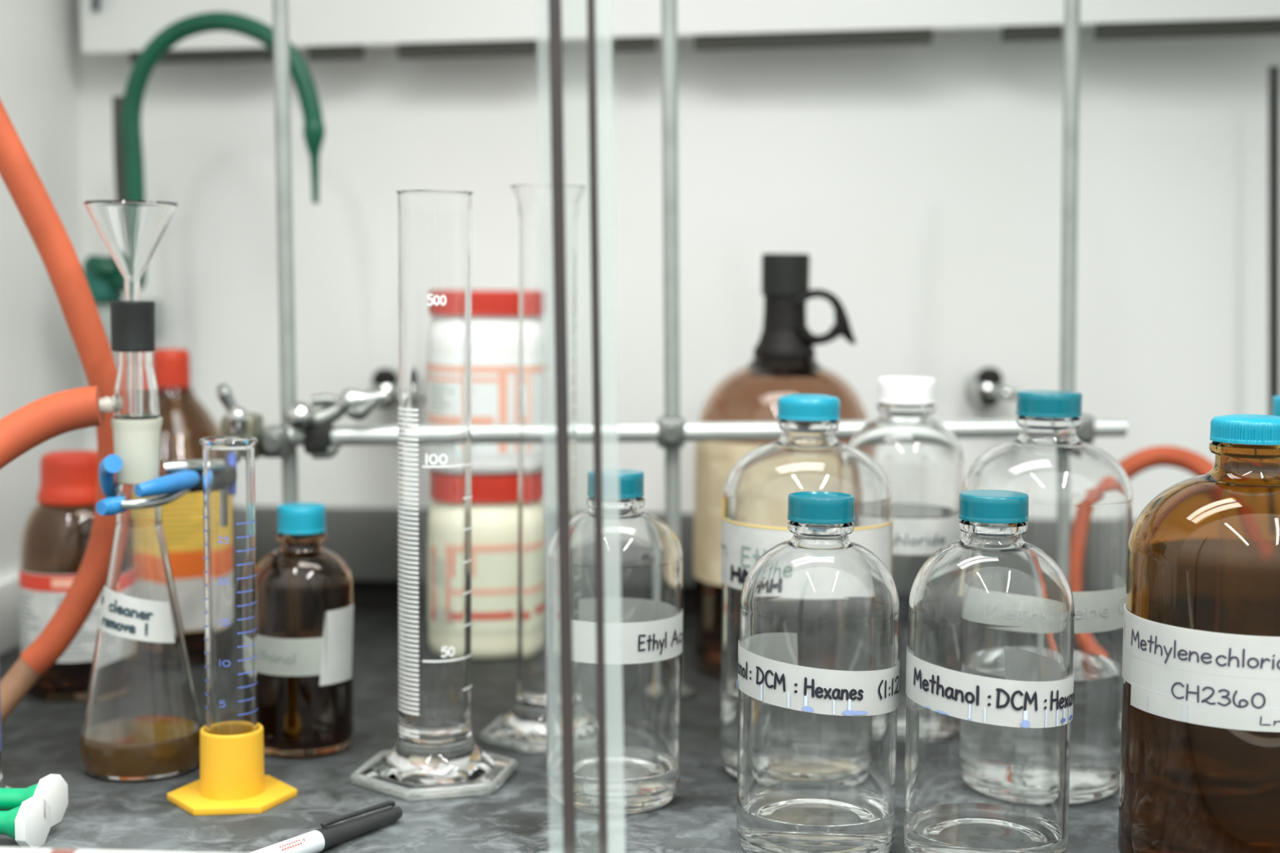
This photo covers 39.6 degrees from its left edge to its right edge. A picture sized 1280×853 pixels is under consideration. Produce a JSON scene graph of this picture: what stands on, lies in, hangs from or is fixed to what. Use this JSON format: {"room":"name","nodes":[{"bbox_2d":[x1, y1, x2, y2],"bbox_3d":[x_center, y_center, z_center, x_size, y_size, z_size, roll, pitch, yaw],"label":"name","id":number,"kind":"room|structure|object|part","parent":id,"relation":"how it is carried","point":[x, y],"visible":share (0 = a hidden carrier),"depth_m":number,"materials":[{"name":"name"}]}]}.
{"room":"laboratory","nodes":[
{"label":"laboratory","id":0,"kind":"room"},
{"bbox_2d":[0,0,84,579],"bbox_3d":[-0.596,-0.269,1.343,0.030,1.040,0.860,1,5,3],"label":"wall","id":1,"kind":"structure","parent":0,"point":[39,357],"depth_m":1.66,"materials":[{"name":"white paint"}]},
{"bbox_2d":[0,572,21,655],"bbox_3d":[-0.570,0.172,1.551,0.012,0.064,0.480,1,5,3],"label":"baseboard","id":2,"kind":"structure","parent":1,"relation":"attached to","point":[10,605],"depth_m":1.59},
{"bbox_2d":[76,0,1279,519],"bbox_3d":[0.197,-0.296,1.746,1.572,1.040,0.030,1,5,3],"label":"wall","id":3,"kind":"structure","parent":0,"point":[920,185],"depth_m":1.74,"materials":[{"name":"white paint"}]},
{"bbox_2d":[83,11,324,342],"bbox_3d":[-0.425,-0.225,1.634,0.285,0.297,0.120,5,7,40],"label":"tap","id":4,"kind":"object","parent":3,"relation":"attached to","point":[104,279],"visible":0.8,"depth_m":1.59,"materials":[{"name":"teal"}]},
{"bbox_3d":[-0.494,-0.146,1.634,0.032,0.023,0.022,1,5,0],"label":"handle","id":5,"kind":"part","parent":4,"relation":"part of","materials":[{"name":"green plastic"}]},
{"bbox_3d":[-0.476,-0.218,1.643,0.018,0.171,0.014,1,5,0],"label":"support stem","id":6,"kind":"part","parent":4,"relation":"part of","materials":[{"name":"grey"}]},
{"bbox_3d":[-0.375,-0.249,1.595,0.186,0.242,0.018,1,5,7],"label":"spout","id":7,"kind":"part","parent":4,"relation":"part of","materials":[{"name":"green metal"}]},
{"bbox_2d":[368,368,398,408],"bbox_3d":[-0.237,-0.038,1.734,0.050,0.040,0.088,1,5,0],"label":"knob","id":8,"kind":"object","parent":3,"relation":"attached to","point":[384,379],"visible":0.64,"depth_m":1.70,"materials":[{"name":"silver metal"}]},
{"bbox_3d":[-0.245,-0.049,1.706,0.026,0.014,0.026,1,5,0],"label":"knob","id":9,"kind":"part","parent":8,"relation":"part of","materials":[{"name":"black"}]},
{"bbox_2d":[0,506,1135,852],"bbox_3d":[0.098,0.193,1.316,2.000,0.135,0.989,1,5,0],"label":"bench","id":10,"kind":"object","parent":3,"relation":"attached to","point":[40,739],"visible":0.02,"depth_m":1.18,"materials":[{"name":"black"}]},
{"bbox_2d":[0,691,13,788],"bbox_3d":[-0.420,0.137,1.117,0.057,0.212,0.059,1,5,0],"label":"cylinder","id":11,"kind":"object","parent":10,"relation":"on","point":[2,782],"visible":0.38,"depth_m":1.12,"materials":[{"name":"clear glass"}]},
{"bbox_2d":[0,691,1,751],"bbox_3d":[-0.408,0.150,1.109,0.005,0.111,0.024,4,6,35],"label":"print","id":12,"kind":"object","parent":11,"relation":"attached to","point":[0,691],"depth_m":1.12,"materials":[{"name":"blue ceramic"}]},
{"bbox_2d":[0,773,67,848],"bbox_3d":[-0.394,0.230,1.064,0.088,0.037,0.049,1,5,0],"label":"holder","id":13,"kind":"object","parent":10,"relation":"on","point":[28,815],"visible":1,"depth_m":1.06,"materials":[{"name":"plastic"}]},
{"bbox_2d":[0,99,117,725],"bbox_3d":[-0.430,-0.026,1.250,0.133,0.518,0.040,-1,5,-15],"label":"hose","id":14,"kind":"object","parent":10,"relation":"on","point":[58,255],"visible":0.86,"depth_m":1.26,"materials":[{"name":"orange rubber"}]},
{"bbox_2d":[18,449,103,702],"bbox_3d":[-0.455,0.118,1.435,0.087,0.195,0.086,-1,5,-18],"label":"bottle","id":15,"kind":"object","parent":10,"relation":"on","point":[55,535],"visible":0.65,"depth_m":1.40,"materials":[{"name":"orange glass"}]},
{"bbox_3d":[-0.456,0.122,1.436,0.084,0.187,0.084,-1,5,-18],"label":"bottle glass","id":16,"kind":"part","parent":15,"relation":"part of","materials":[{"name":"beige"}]},
{"bbox_2d":[19,591,99,657],"bbox_3d":[-0.449,0.156,1.418,0.086,0.048,0.042,-1,5,-18],"label":"print","id":17,"kind":"object","parent":15,"relation":"attached to","point":[37,609],"depth_m":1.40,"materials":[{"name":"grey paper"}]},
{"bbox_2d":[51,578,74,587],"bbox_3d":[-0.445,0.123,1.396,0.033,0.007,0.003,-1,5,-15],"label":"print","id":18,"kind":"object","parent":15,"relation":"on","point":[55,583],"depth_m":1.39,"materials":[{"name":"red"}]},
{"bbox_2d":[79,481,203,782],"bbox_3d":[-0.342,0.136,1.217,0.083,0.198,0.083,-1,5,-16],"label":"flask","id":19,"kind":"object","parent":10,"relation":"on","point":[142,719],"visible":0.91,"depth_m":1.19,"materials":[{"name":"clear glass"}]},
{"bbox_2d":[98,351,162,484],"bbox_3d":[-0.345,-0.007,1.204,0.042,0.088,0.034,1,5,0],"label":"adapter","id":20,"kind":"object","parent":19,"relation":"on","point":[136,423],"visible":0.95,"depth_m":1.19,"materials":[{"name":"clear glass"}]},
{"bbox_2d":[0,386,104,469],"bbox_3d":[-0.409,0.013,1.170,0.119,0.076,0.036,-3,6,-36],"label":"hose","id":21,"kind":"object","parent":20,"relation":"attached to","point":[44,419],"visible":1,"depth_m":1.17,"materials":[{"name":"orange rubber"}]},
{"bbox_3d":[-0.358,-0.015,1.197,0.018,0.012,0.012,-3,6,-32],"label":"arm","id":22,"kind":"part","parent":20,"relation":"part of","materials":[{"name":"clear glass"}]},
{"bbox_2d":[110,300,155,351],"bbox_3d":[-0.342,-0.068,1.199,0.029,0.034,0.029,1,5,0],"label":"stopper","id":23,"kind":"object","parent":20,"relation":"on","point":[132,322],"visible":1,"depth_m":1.19,"materials":[{"name":"black rubber"}]},
{"bbox_2d":[83,200,177,300],"bbox_3d":[-0.342,-0.118,1.195,0.061,0.066,0.061,1,5,0],"label":"funnel","id":24,"kind":"object","parent":23,"relation":"on","point":[131,231],"visible":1,"depth_m":1.18,"materials":[{"name":"clear glass"}]},
{"bbox_2d":[95,383,263,515],"bbox_3d":[-0.323,0.023,1.277,0.064,0.100,0.233,1,5,9],"label":"clamp","id":25,"kind":"object","parent":19,"relation":"attached to","point":[182,477],"visible":0.72,"depth_m":1.21,"materials":[{"name":"blue plastic"}]},
{"bbox_3d":[-0.323,0.047,1.204,0.018,0.012,0.065,3,6,28],"label":"prong arm","id":26,"kind":"part","parent":25,"relation":"part of","materials":[{"name":"silver metal"}]},
{"bbox_3d":[-0.311,0.028,1.238,0.013,0.011,0.048,5,7,40],"label":"prong arm","id":27,"kind":"part","parent":25,"relation":"part of","materials":[{"name":"silver metal"}]},
{"bbox_2d":[152,348,220,665],"bbox_3d":[-0.413,0.067,1.572,0.113,0.272,0.112,-1,5,-15],"label":"bottle","id":28,"kind":"object","parent":10,"relation":"on","point":[186,420],"visible":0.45,"depth_m":1.53,"materials":[{"name":"orange glass"}]},
{"bbox_2d":[161,493,203,542],"bbox_3d":[-0.411,0.077,1.530,0.095,0.042,0.026,0,5,-2],"label":"print","id":29,"kind":"object","parent":28,"relation":"on","point":[182,519],"depth_m":1.52,"materials":[{"name":"yellow paper"}]},
{"bbox_3d":[-0.407,0.151,1.555,0.113,0.045,0.061,-1,5,-15],"label":"white panel","id":30,"kind":"part","parent":28,"relation":"part of","materials":[{"name":"paper"}]},
{"bbox_2d":[166,435,297,816],"bbox_3d":[-0.264,0.125,1.145,0.083,0.235,0.076,-1,5,-13],"label":"cylinder","id":31,"kind":"object","parent":10,"relation":"on","point":[233,780],"visible":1,"depth_m":1.13,"materials":[{"name":"clear glass"}]},
{"bbox_3d":[-0.264,0.120,1.145,0.037,0.225,0.037,-1,5,-13],"label":"cylinder glass","id":32,"kind":"part","parent":31,"relation":"part of","materials":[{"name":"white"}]},
{"bbox_2d":[202,515,257,715],"bbox_3d":[-0.262,0.121,1.137,0.033,0.127,0.016,-1,5,-13],"label":"print","id":33,"kind":"object","parent":31,"relation":"on","point":[229,571],"depth_m":1.13,"materials":[{"name":"blue paint"}]},
{"bbox_2d":[200,723,264,800],"bbox_3d":[-0.265,0.217,1.153,0.041,0.042,0.041,-1,5,-13],"label":"socket","id":34,"kind":"object","parent":31,"relation":"attached to","point":[232,761],"depth_m":1.14,"materials":[{"name":"yellow plastic"}]},
{"bbox_2d":[271,0,298,504],"bbox_3d":[-0.272,-0.067,1.389,0.034,0.574,0.034,1,5,0],"label":"upright","id":35,"kind":"object","parent":10,"relation":"on","point":[280,7],"visible":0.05,"depth_m":1.38,"materials":[{"name":"metal"}]},
{"bbox_2d":[0,0,607,852],"bbox_3d":[-0.008,0.022,0.809,0.900,0.504,0.032,1,5,0],"label":"sash window","id":36,"kind":"structure","parent":10,"relation":"on","point":[554,6],"depth_m":0.82,"materials":[{"name":"clear glass"}]},
{"bbox_3d":[-0.010,0.235,0.823,0.900,0.076,0.022,1,5,0],"label":"sash rail","id":37,"kind":"part","parent":36,"relation":"part of","materials":[{"name":"white"}]},
{"bbox_2d":[256,502,353,758],"bbox_3d":[-0.242,0.144,1.272,0.074,0.176,0.075,0,5,-11],"label":"bottle","id":38,"kind":"object","parent":10,"relation":"on","point":[304,606],"visible":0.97,"depth_m":1.25,"materials":[{"name":"orange glass"}]},
{"bbox_2d":[249,800,402,852],"bbox_3d":[-0.196,0.244,1.042,0.014,0.017,0.165,4,6,33],"label":"marker pen","id":39,"kind":"object","parent":10,"relation":"on","point":[317,841],"visible":1,"depth_m":1.06,"materials":[{"name":"white"}]},
{"bbox_2d":[279,839,305,850],"bbox_3d":[-0.201,0.241,1.027,0.003,0.002,0.020,4,6,33],"label":"print","id":40,"kind":"object","parent":39,"relation":"on","point":[289,844],"depth_m":1.03,"materials":[{"name":"red"}]},
{"bbox_2d":[349,189,518,800],"bbox_3d":[-0.137,0.042,1.190,0.114,0.395,0.111,0,5,-7],"label":"cylinder","id":41,"kind":"object","parent":10,"relation":"on","point":[435,754],"visible":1,"depth_m":1.17,"materials":[{"name":"clear glass"}]},
{"bbox_2d":[397,406,418,738],"bbox_3d":[-0.157,0.097,1.185,0.007,0.220,0.034,-2,6,-27],"label":"print","id":42,"kind":"object","parent":41,"relation":"on","point":[408,416],"depth_m":1.18,"materials":[{"name":"white paint"}]},
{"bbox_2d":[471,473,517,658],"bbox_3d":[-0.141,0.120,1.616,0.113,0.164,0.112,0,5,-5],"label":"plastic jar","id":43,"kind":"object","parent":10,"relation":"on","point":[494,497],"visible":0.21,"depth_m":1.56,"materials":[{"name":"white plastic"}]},
{"bbox_2d":[471,543,517,595],"bbox_3d":[-0.136,0.137,1.588,0.106,0.070,0.052,0,5,-5],"label":"print","id":44,"kind":"object","parent":43,"relation":"attached to","point":[494,566],"depth_m":1.56},
{"bbox_3d":[-0.141,0.051,1.611,0.105,0.024,0.105,0,5,-5],"label":"lid","id":45,"kind":"part","parent":43,"relation":"part of","materials":[{"name":"plastic"}]},
{"bbox_2d":[471,289,518,475],"bbox_3d":[-0.140,-0.042,1.602,0.116,0.160,0.115,0,5,-5],"label":"plastic jar","id":46,"kind":"object","parent":43,"relation":"on","point":[495,313],"visible":0.36,"depth_m":1.55,"materials":[{"name":"white plastic"}]},
{"bbox_2d":[471,365,518,453],"bbox_3d":[-0.137,-0.017,1.575,0.115,0.076,0.056,0,5,-5],"label":"print","id":47,"kind":"object","parent":46,"relation":"attached to","point":[495,388],"depth_m":1.55,"materials":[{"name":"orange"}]},
{"bbox_3d":[-0.139,-0.112,1.597,0.108,0.020,0.108,0,5,-5],"label":"lid","id":48,"kind":"part","parent":46,"relation":"part of","materials":[{"name":"plastic"}]},
{"bbox_2d":[480,184,586,753],"bbox_3d":[-0.068,0.028,1.298,0.096,0.404,0.096,0,5,-3],"label":"cylinder","id":49,"kind":"object","parent":10,"relation":"on","point":[524,729],"visible":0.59,"depth_m":1.28,"materials":[{"name":"clear glass"}]},
{"bbox_2d":[567,318,577,509],"bbox_3d":[-0.049,0.047,1.290,0.001,0.251,0.015,3,6,27],"label":"print","id":50,"kind":"object","parent":49,"relation":"attached to","point":[571,322],"depth_m":1.28,"materials":[{"name":"white ceramic"}]},
{"bbox_2d":[0,610,1119,852],"bbox_3d":[0.098,0.246,1.316,2.000,0.030,0.980,1,5,0],"label":"countertop","id":51,"kind":"structure","parent":10,"relation":"on","point":[40,739],"depth_m":1.16,"materials":[{"name":"grey stone"}]},
{"bbox_2d":[546,468,684,813],"bbox_3d":[-0.016,0.136,1.156,0.089,0.215,0.089,0,5,-1],"label":"bottle","id":52,"kind":"object","parent":10,"relation":"on","point":[642,554],"visible":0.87,"depth_m":1.12,"materials":[{"name":"clear glass"}]},
{"bbox_2d":[661,0,695,702],"bbox_3d":[0.030,-0.070,1.415,0.034,0.581,0.034,1,5,0],"label":"upright","id":53,"kind":"object","parent":10,"relation":"on","point":[668,7],"visible":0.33,"depth_m":1.41,"materials":[{"name":"metal"}]},
{"bbox_3d":[0.025,-0.070,1.415,0.023,0.581,0.012,1,5,0],"label":"rod","id":54,"kind":"part","parent":53,"relation":"part of","materials":[{"name":"silver metal"}]},
{"bbox_2d":[262,417,1127,445],"bbox_3d":[0.042,0.004,1.411,0.704,0.024,0.015,0,5,-5],"label":"crossbar","id":55,"kind":"object","parent":53,"relation":"attached to","point":[1104,427],"visible":0.4,"depth_m":1.40,"materials":[{"name":"metal"}]},
{"bbox_2d":[260,425,292,457],"bbox_3d":[-0.283,0.012,1.382,0.022,0.024,0.034,1,5,0],"label":"connector","id":56,"kind":"object","parent":55,"relation":"attached to","point":[274,441],"visible":0.99,"depth_m":1.37,"materials":[{"name":"metal"}]},
{"bbox_2d":[285,388,389,459],"bbox_3d":[-0.233,-0.002,1.373,0.078,0.054,0.040,1,5,0],"label":"clamp","id":57,"kind":"object","parent":55,"relation":"attached to","point":[317,424],"visible":1,"depth_m":1.37,"materials":[{"name":"grey metal"}]},
{"bbox_3d":[-0.261,-0.008,1.365,0.023,0.023,0.023,1,5,0],"label":"thumb knob","id":58,"kind":"part","parent":57,"relation":"part of","materials":[{"name":"silver metal"}]},
{"bbox_3d":[-0.246,-0.008,1.375,0.035,0.021,0.016,-1,5,-12],"label":"clamp rod","id":59,"kind":"part","parent":57,"relation":"part of","materials":[{"name":"metal"}]},
{"bbox_2d":[657,416,684,448],"bbox_3d":[0.025,0.005,1.408,0.022,0.024,0.034,1,5,0],"label":"connector","id":60,"kind":"object","parent":55,"relation":"attached to","point":[671,430],"visible":0.99,"depth_m":1.40,"materials":[{"name":"metal"}]},
{"bbox_2d":[1075,413,1094,444],"bbox_3d":[0.355,0.003,1.435,0.022,0.024,0.034,1,5,0],"label":"connector","id":61,"kind":"object","parent":55,"relation":"attached to","point":[1085,433],"visible":0.59,"depth_m":1.42,"materials":[{"name":"metal"}]},
{"bbox_2d":[693,253,868,676],"bbox_3d":[0.123,0.031,1.538,0.151,0.360,0.151,1,5,0],"label":"jug","id":62,"kind":"object","parent":10,"relation":"on","point":[784,362],"visible":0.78,"depth_m":1.51,"materials":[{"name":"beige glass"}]},
{"bbox_2d":[693,450,730,571],"bbox_3d":[0.059,0.073,1.508,0.008,0.100,0.067,-2,6,-28],"label":"print","id":63,"kind":"object","parent":62,"relation":"on","point":[712,468],"depth_m":1.50,"materials":[{"name":"beige paper"}]},
{"bbox_3d":[0.157,-0.093,1.520,0.056,0.048,0.028,1,5,0],"label":"ring handle","id":64,"kind":"part","parent":62,"relation":"part of","materials":[{"name":"black plastic"}]},
{"bbox_2d":[720,394,893,777],"bbox_3d":[0.114,0.109,1.218,0.116,0.261,0.115,1,5,5],"label":"bottle","id":65,"kind":"object","parent":10,"relation":"on","point":[808,455],"visible":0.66,"depth_m":1.19,"materials":[{"name":"clear glass"}]},
{"bbox_2d":[721,495,724,519],"bbox_3d":[0.056,0.055,1.213,0.001,0.013,0.023,0,5,-1],"label":"print","id":66,"kind":"object","parent":65,"relation":"on","point":[722,499],"depth_m":1.21,"materials":[{"name":"yellow paper"}]},
{"bbox_2d":[730,564,747,584],"bbox_3d":[0.074,0.100,1.178,0.041,0.011,0.004,5,7,44],"label":"print","id":67,"kind":"object","parent":65,"relation":"on","point":[739,573],"depth_m":1.19,"materials":[{"name":"black"}]},
{"bbox_2d":[721,516,893,530],"bbox_3d":[0.109,0.065,1.186,0.117,0.002,0.058,1,5,10],"label":"print","id":68,"kind":"object","parent":65,"relation":"on","point":[728,523],"depth_m":1.17,"materials":[{"name":"yellow"}]},
{"bbox_2d":[891,522,893,575],"bbox_3d":[0.171,0.085,1.205,0.001,0.045,0.005,1,5,6],"label":"print","id":69,"kind":"object","parent":65,"relation":"attached to","point":[892,522],"depth_m":1.20},
{"bbox_2d":[736,491,900,852],"bbox_3d":[0.105,0.147,1.052,0.096,0.214,0.095,1,5,6],"label":"bottle","id":70,"kind":"object","parent":10,"relation":"on","point":[818,668],"visible":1,"depth_m":1.02,"materials":[{"name":"clear glass"}]},
{"bbox_2d":[760,683,762,701],"bbox_3d":[0.070,0.152,1.021,0.001,0.011,0.001,1,5,6],"label":"print","id":71,"kind":"object","parent":70,"relation":"on","point":[762,683],"depth_m":1.02},
{"bbox_2d":[787,691,789,708],"bbox_3d":[0.084,0.155,1.010,0.001,0.009,0.001,1,5,6],"label":"print","id":72,"kind":"object","parent":70,"relation":"on","point":[788,691],"depth_m":1.01},
{"bbox_2d":[804,693,807,706],"bbox_3d":[0.094,0.156,1.007,0.002,0.011,0.001,1,5,6],"label":"print","id":73,"kind":"object","parent":70,"relation":"on","point":[805,696],"depth_m":1.01},
{"bbox_2d":[801,706,813,712],"bbox_3d":[0.095,0.160,1.007,0.007,0.004,0.001,1,5,6],"label":"print","id":74,"kind":"object","parent":70,"relation":"on","point":[806,708],"depth_m":1.01},
{"bbox_2d":[832,699,835,714],"bbox_3d":[0.110,0.159,1.006,0.001,0.009,0.001,1,5,6],"label":"print","id":75,"kind":"object","parent":70,"relation":"on","point":[833,704],"depth_m":1.01},
{"bbox_2d":[841,710,857,715],"bbox_3d":[0.118,0.162,1.008,0.009,0.003,0.004,1,5,6],"label":"print","id":76,"kind":"object","parent":70,"relation":"on","point":[848,713],"depth_m":1.01},
{"bbox_2d":[848,698,851,710],"bbox_3d":[0.119,0.159,1.007,0.002,0.010,0.001,1,5,6],"label":"print","id":77,"kind":"object","parent":70,"relation":"on","point":[849,700],"depth_m":1.01},
{"bbox_2d":[851,711,867,715],"bbox_3d":[0.125,0.163,1.010,0.011,0.003,0.001,-2,5,-24],"label":"print","id":78,"kind":"object","parent":70,"relation":"on","point":[853,713],"depth_m":1.01,"materials":[{"name":"blue paper"}]},
{"bbox_2d":[848,376,964,740],"bbox_3d":[0.198,0.097,1.338,0.091,0.266,0.092,1,5,8],"label":"bottle","id":79,"kind":"object","parent":10,"relation":"on","point":[922,460],"visible":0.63,"depth_m":1.30,"materials":[{"name":"clear glass"}]},
{"bbox_2d":[902,489,1075,852],"bbox_3d":[0.202,0.147,1.026,0.096,0.219,0.095,2,5,11],"label":"bottle","id":80,"kind":"object","parent":10,"relation":"on","point":[990,673],"visible":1,"depth_m":0.99,"materials":[{"name":"clear glass"}]},
{"bbox_2d":[934,710,948,715],"bbox_3d":[0.168,0.160,0.993,0.009,0.002,0.001,5,7,43],"label":"print","id":81,"kind":"object","parent":80,"relation":"on","point":[936,712],"depth_m":0.99,"materials":[{"name":"blue"}]},
{"bbox_2d":[968,703,970,719],"bbox_3d":[0.182,0.158,0.983,0.001,0.009,0.001,2,5,12],"label":"print","id":82,"kind":"object","parent":80,"relation":"on","point":[969,704],"depth_m":0.98},
{"bbox_2d":[984,707,986,723],"bbox_3d":[0.190,0.159,0.981,0.001,0.009,0.001,1,5,6],"label":"print","id":83,"kind":"object","parent":80,"relation":"on","point":[984,708],"depth_m":0.98},
{"bbox_2d":[1020,720,1030,728],"bbox_3d":[0.213,0.164,0.981,0.006,0.004,0.001,-1,5,-13],"label":"print","id":84,"kind":"object","parent":80,"relation":"on","point":[1024,723],"depth_m":0.98,"materials":[{"name":"blue paper"}]},
{"bbox_2d":[1023,710,1027,720],"bbox_3d":[0.213,0.161,0.981,0.002,0.010,0.001,2,5,11],"label":"print","id":85,"kind":"object","parent":80,"relation":"on","point":[1025,713],"depth_m":0.98},
{"bbox_2d":[1044,710,1047,727],"bbox_3d":[0.225,0.162,0.986,0.001,0.010,0.001,2,5,11],"label":"print","id":86,"kind":"object","parent":80,"relation":"on","point":[1046,711],"depth_m":0.99,"materials":[{"name":"white"}]},
{"bbox_2d":[1056,709,1058,725],"bbox_3d":[0.233,0.162,0.991,0.001,0.010,0.001,2,5,11],"label":"print","id":87,"kind":"object","parent":80,"relation":"on","point":[1057,710],"depth_m":0.99,"materials":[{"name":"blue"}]},
{"bbox_2d":[960,390,1133,804],"bbox_3d":[0.271,0.110,1.193,0.113,0.266,0.113,2,5,13],"label":"bottle","id":88,"kind":"object","parent":10,"relation":"on","point":[1081,497],"visible":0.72,"depth_m":1.15,"materials":[{"name":"clear glass"}]},
{"bbox_2d":[1059,0,1079,391],"bbox_3d":[0.353,-0.073,1.442,0.034,0.588,0.034,1,5,0],"label":"upright","id":89,"kind":"object","parent":10,"relation":"on","point":[1072,7],"visible":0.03,"depth_m":1.43,"materials":[{"name":"metal"}]},
{"bbox_2d":[1118,445,1213,479],"bbox_3d":[0.449,0.112,1.511,0.159,0.187,0.088,1,5,0],"label":"hose","id":90,"kind":"object","parent":10,"relation":"on","point":[1192,462],"visible":0.3,"depth_m":1.53,"materials":[{"name":"orange rubber"}]},
{"bbox_2d":[1117,413,1279,852],"bbox_3d":[0.345,0.126,1.014,0.135,0.266,0.134,2,5,19],"label":"bottle","id":91,"kind":"object","parent":10,"relation":"on","point":[1200,756],"visible":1,"depth_m":0.97,"materials":[{"name":"orange glass"}]},
{"bbox_2d":[1146,696,1148,711],"bbox_3d":[0.283,0.154,0.991,0.001,0.008,0.001,2,5,19],"label":"print","id":92,"kind":"object","parent":91,"relation":"on","point":[1147,700],"depth_m":0.99},
{"bbox_2d":[1181,704,1188,721],"bbox_3d":[0.297,0.156,0.969,0.003,0.009,0.002,2,5,19],"label":"print","id":93,"kind":"object","parent":91,"relation":"on","point":[1184,708],"depth_m":0.97},
{"bbox_2d":[1122,646,1270,679],"bbox_3d":[0.341,0.131,0.988,0.135,0.001,0.079,1,5,9],"label":"print","id":94,"kind":"object","parent":91,"relation":"on","point":[1138,662],"depth_m":0.97,"materials":[{"name":"grey paper"}]},
{"bbox_2d":[1133,683,1279,709],"bbox_3d":[0.348,0.148,0.980,0.135,0.001,0.063,0,5,-5],"label":"print","id":95,"kind":"object","parent":91,"relation":"on","point":[1145,695],"depth_m":0.96,"materials":[{"name":"grey paper"}]},
{"bbox_2d":[1271,395,1279,416],"bbox_3d":[0.455,0.110,1.229,0.112,0.262,0.112,2,5,20],"label":"bottle","id":96,"kind":"object","parent":10,"relation":"on","point":[1276,399],"visible":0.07,"depth_m":1.22,"materials":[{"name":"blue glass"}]},
{"bbox_2d":[80,0,1279,55],"bbox_3d":[0.165,-0.579,1.651,1.406,0.460,0.022,1,5,4],"label":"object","id":97,"kind":"structure","parent":3,"relation":"attached to","point":[119,27],"depth_m":1.67,"materials":[{"name":"white"}]},
{"bbox_2d":[91,0,99,11],"bbox_3d":[-0.521,-0.411,1.702,0.007,0.026,0.007,1,5,0],"label":"trim","id":98,"kind":"structure","parent":97,"relation":"attached to","point":[95,3],"depth_m":1.70,"materials":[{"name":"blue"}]},
{"bbox_2d":[129,18,1279,64],"bbox_3d":[0.057,-0.363,1.677,1.102,0.041,0.012,1,5,4],"label":"vent slots","id":99,"kind":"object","parent":97,"relation":"attached to","point":[1253,27],"depth_m":1.67,"materials":[{"name":"grey"}]},
{"bbox_2d":[964,367,1017,408],"bbox_3d":[0.343,-0.040,1.734,0.050,0.040,0.088,1,5,0],"label":"outlet","id":100,"kind":"object","parent":3,"relation":"attached to","point":[985,387],"visible":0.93,"depth_m":1.70,"materials":[{"name":"silver metal"}]},
{"bbox_3d":[0.336,-0.050,1.706,0.026,0.014,0.026,1,5,0],"label":"knob","id":101,"kind":"part","parent":100,"relation":"part of","materials":[{"name":"black"}]},
{"bbox_2d":[1267,65,1279,415],"bbox_3d":[0.590,-0.126,1.655,0.027,0.413,0.010,1,5,0],"label":"vent slot","id":102,"kind":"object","parent":3,"relation":"attached to","point":[1273,72],"depth_m":1.65,"materials":[{"name":"grey"}]}
]}

